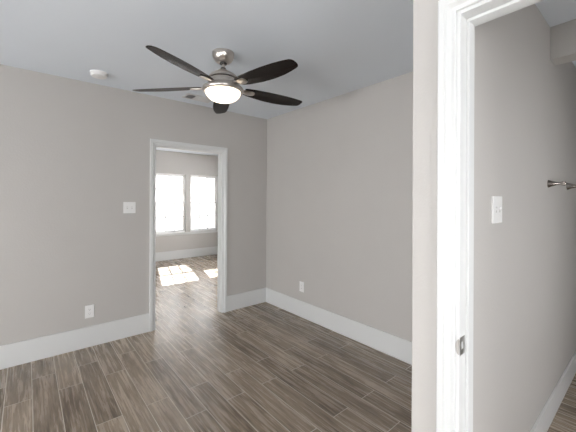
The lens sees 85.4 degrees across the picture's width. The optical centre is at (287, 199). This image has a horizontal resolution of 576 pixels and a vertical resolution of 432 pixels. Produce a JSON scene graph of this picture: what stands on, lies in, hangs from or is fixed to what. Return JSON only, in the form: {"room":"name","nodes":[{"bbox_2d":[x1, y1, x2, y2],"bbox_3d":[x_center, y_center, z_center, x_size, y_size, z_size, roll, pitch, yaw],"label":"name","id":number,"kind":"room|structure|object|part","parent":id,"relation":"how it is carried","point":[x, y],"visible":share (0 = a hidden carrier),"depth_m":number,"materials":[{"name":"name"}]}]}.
{"room":"empty bedroom","nodes":[
{"label":"empty bedroom","id":0,"kind":"room"},
{"bbox_2d":[0,64,266,345],"bbox_3d":[-1.577,0.151,3.438,7.400,2.584,0.118,0,0,-40],"label":"wall","id":1,"kind":"structure","parent":0,"point":[72,151],"depth_m":3.05,"materials":[{"name":"beige paint"}]},
{"bbox_2d":[85,304,93,318],"bbox_3d":[-1.942,1.097,3.054,0.078,0.124,0.008,0,0,-40],"label":"wall outlet","id":2,"kind":"object","parent":1,"relation":"attached to","point":[89,309],"visible":1,"depth_m":3.05,"materials":[{"name":"white plastic"}]},
{"bbox_2d":[123,202,135,212],"bbox_3d":[-1.664,0.086,3.278,0.118,0.118,0.015,0,0,-40],"label":"light switch","id":3,"kind":"object","parent":1,"relation":"attached to","point":[128,207],"visible":1,"depth_m":3.28,"materials":[{"name":"white plastic"}]},
{"bbox_2d":[0,288,265,369],"bbox_3d":[-2.341,1.340,2.716,5.309,0.200,0.014,0,0,-40],"label":"baseboard","id":4,"kind":"structure","parent":1,"relation":"attached to","point":[26,351],"depth_m":3.02,"materials":[{"name":"white paint"}]},
{"bbox_2d":[149,138,227,331],"bbox_3d":[-1.192,0.391,3.762,0.943,2.108,0.159,0,0,-40],"label":"door frame","id":5,"kind":"structure","parent":1,"relation":"in","point":[222,152],"depth_m":3.88,"materials":[{"name":"white paint"}]},
{"bbox_2d":[156,150,217,252],"bbox_3d":[-2.994,0.146,7.388,4.736,2.584,0.170,0,0,-40],"label":"wall","id":6,"kind":"structure","parent":0,"point":[168,162],"depth_m":7.70,"materials":[{"name":"beige paint"}]},
{"bbox_2d":[156,173,214,233],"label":"window","id":7,"kind":"structure","parent":6,"relation":"in","point":[157,174],"depth_m":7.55,"materials":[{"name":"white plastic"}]},
{"bbox_3d":[-2.850,-0.246,7.502,0.697,0.692,0.026,0,0,-40],"label":"sash","id":8,"kind":"part","parent":7,"relation":"part of","materials":[{"name":"white glass"}]},
{"bbox_3d":[-2.834,0.420,7.480,0.697,0.712,0.026,0,0,-40],"label":"sash","id":9,"kind":"part","parent":7,"relation":"part of","materials":[{"name":"white glass"}]},
{"bbox_2d":[156,246,217,260],"bbox_3d":[-2.940,1.335,7.317,4.500,0.205,0.014,0,0,-40],"label":"baseboard","id":10,"kind":"structure","parent":6,"relation":"attached to","point":[178,254],"depth_m":7.68,"materials":[{"name":"white paint"}]},
{"bbox_2d":[156,230,217,236],"bbox_3d":[-2.462,0.832,7.702,1.719,0.059,0.035,0,0,-40],"label":"sill","id":11,"kind":"structure","parent":6,"relation":"attached to","point":[209,231],"depth_m":7.65,"materials":[{"name":"white paint"}]},
{"bbox_2d":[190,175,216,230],"bbox_3d":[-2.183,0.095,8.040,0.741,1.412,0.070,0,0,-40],"label":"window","id":12,"kind":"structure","parent":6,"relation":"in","point":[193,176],"depth_m":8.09,"materials":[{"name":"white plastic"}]},
{"bbox_3d":[-2.192,-0.243,8.053,0.697,0.692,0.026,0,0,-40],"label":"sash","id":13,"kind":"part","parent":12,"relation":"part of","materials":[{"name":"glass"}]},
{"bbox_3d":[-2.177,0.423,8.031,0.697,0.712,0.026,0,0,-40],"label":"sash","id":14,"kind":"part","parent":12,"relation":"part of","materials":[{"name":"glass"}]},
{"bbox_2d":[0,254,575,431],"bbox_3d":[-0.583,1.508,2.245,7.636,0.120,11.218,0,0,-40],"label":"floor","id":15,"kind":"structure","parent":0,"point":[261,367],"depth_m":2.51,"materials":[{"name":"brown wood"}]},
{"bbox_2d":[0,0,575,155],"bbox_3d":[-0.571,-1.206,2.245,7.636,0.140,11.218,0,0,-40],"label":"ceiling","id":16,"kind":"structure","parent":0,"point":[338,47],"depth_m":2.23,"materials":[{"name":"paint"}]},
{"bbox_2d":[90,70,107,78],"bbox_3d":[-1.703,-1.118,2.809,0.142,0.045,0.142,0,0,-40],"label":"smoke detector","id":17,"kind":"object","parent":16,"relation":"attached to","point":[98,74],"visible":1,"depth_m":2.77,"materials":[{"name":"white plastic"}]},
{"bbox_2d":[182,93,211,102],"bbox_3d":[-1.007,-1.132,3.497,0.310,0.012,0.170,0,0,-40],"label":"ceiling vent","id":18,"kind":"object","parent":16,"relation":"in","point":[188,95],"visible":0.86,"depth_m":3.48,"materials":[{"name":"white metal"}]},
{"bbox_2d":[133,45,301,113],"bbox_3d":[-0.458,-0.944,2.418,1.369,0.381,1.372,0,0,-40],"label":"ceiling fan","id":19,"kind":"object","parent":16,"relation":"hanging from","point":[222,87],"visible":1,"depth_m":2.32,"materials":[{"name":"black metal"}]},
{"bbox_3d":[-0.950,-0.865,2.450,0.547,0.010,0.150,-1,12,5],"label":"blade","id":20,"kind":"part","parent":19,"relation":"part of","materials":[{"name":"brown wood"}]},
{"bbox_3d":[-0.670,-0.864,2.004,0.150,0.010,0.547,13,6,22],"label":"blade","id":21,"kind":"part","parent":19,"relation":"part of","materials":[{"name":"brown wood"}]},
{"bbox_3d":[-0.612,-0.863,2.855,0.150,0.010,0.547,-12,2,-13],"label":"blade","id":22,"kind":"part","parent":19,"relation":"part of","materials":[{"name":"brown wood"}]},
{"bbox_3d":[-0.503,-0.797,2.420,0.272,0.086,0.272,0,0,-40],"label":"lamp shade","id":23,"kind":"part","parent":19,"relation":"part of","materials":[{"name":"white glass"}]},
{"bbox_3d":[-0.159,-0.861,2.132,0.547,0.010,0.150,2,-11,41],"label":"blade","id":24,"kind":"part","parent":19,"relation":"part of","materials":[{"name":"brown wood"}]},
{"bbox_3d":[-0.123,-0.861,2.658,0.547,0.010,0.150,1,-13,-31],"label":"blade","id":25,"kind":"part","parent":19,"relation":"part of","materials":[{"name":"brown wood"}]},
{"bbox_2d":[266,19,575,341],"bbox_3d":[1.418,0.164,2.486,0.150,2.584,5.189,0,0,-40],"label":"wall","id":26,"kind":"structure","parent":0,"point":[340,168],"depth_m":3.28,"materials":[{"name":"beige paint"}]},
{"bbox_2d":[299,281,303,291],"bbox_3d":[0.168,1.079,3.850,0.008,0.124,0.078,0,0,-40],"label":"wall outlet","id":27,"kind":"object","parent":26,"relation":"attached to","point":[301,285],"visible":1,"depth_m":3.85,"materials":[{"name":"white plastic"}]},
{"bbox_2d":[266,288,411,364],"bbox_3d":[0.654,1.353,3.265,0.014,0.200,2.992,0,0,-40],"label":"baseboard","id":28,"kind":"structure","parent":26,"relation":"attached to","point":[397,347],"depth_m":3.29,"materials":[{"name":"white paint"}]},
{"bbox_2d":[412,0,575,431],"bbox_3d":[1.725,0.165,2.129,3.220,2.584,0.118,0,0,-40],"label":"wall partition","id":29,"kind":"structure","parent":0,"point":[524,310],"depth_m":1.49,"materials":[{"name":"beige paint"}]},
{"bbox_2d":[491,196,501,223],"bbox_3d":[0.922,0.045,1.368,0.118,0.118,0.017,0,0,-40],"label":"light switch","id":30,"kind":"object","parent":29,"relation":"attached to","point":[496,201],"visible":1,"depth_m":1.35,"materials":[{"name":"white plastic"}]},
{"bbox_2d":[530,351,575,431],"bbox_3d":[1.815,1.379,2.123,3.082,0.158,0.014,0,0,-40],"label":"baseboard","id":31,"kind":"structure","parent":29,"relation":"attached to","point":[543,422],"depth_m":2.11,"materials":[{"name":"white paint"}]},
{"bbox_2d":[547,180,575,189],"bbox_3d":[1.949,-0.099,2.180,0.687,0.050,0.090,0,0,-40],"label":"towel bar","id":32,"kind":"object","parent":29,"relation":"attached to","point":[549,183],"visible":1,"depth_m":1.99,"materials":[{"name":"grey metal"}]},
{"bbox_3d":[1.697,-0.100,1.985,0.050,0.050,0.066,0,0,-40],"label":"post","id":33,"kind":"part","parent":32,"relation":"part of","materials":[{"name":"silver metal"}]},
{"bbox_3d":[1.815,0.165,-0.393,0.118,2.584,3.865,0,0,-40],"label":"doorway","id":34,"kind":"structure","parent":0,"visible":0},
{"bbox_2d":[436,0,542,431],"bbox_3d":[0.828,0.393,0.777,0.150,2.121,0.841,0,0,-40],"label":"door frame","id":35,"kind":"structure","parent":34,"relation":"attached to","point":[457,19],"depth_m":1.03,"materials":[{"name":"white paint"}]},
{"bbox_3d":[0.778,0.393,0.735,0.020,2.121,0.841,0,0,-40],"label":"casing","id":36,"kind":"part","parent":35,"relation":"part of","materials":[{"name":"white paint"}]},
{"bbox_3d":[0.568,0.480,1.029,0.044,0.057,0.012,0,0,-40],"label":"strike plate","id":37,"kind":"part","parent":35,"relation":"part of","materials":[{"name":"silver metal"}]}
]}

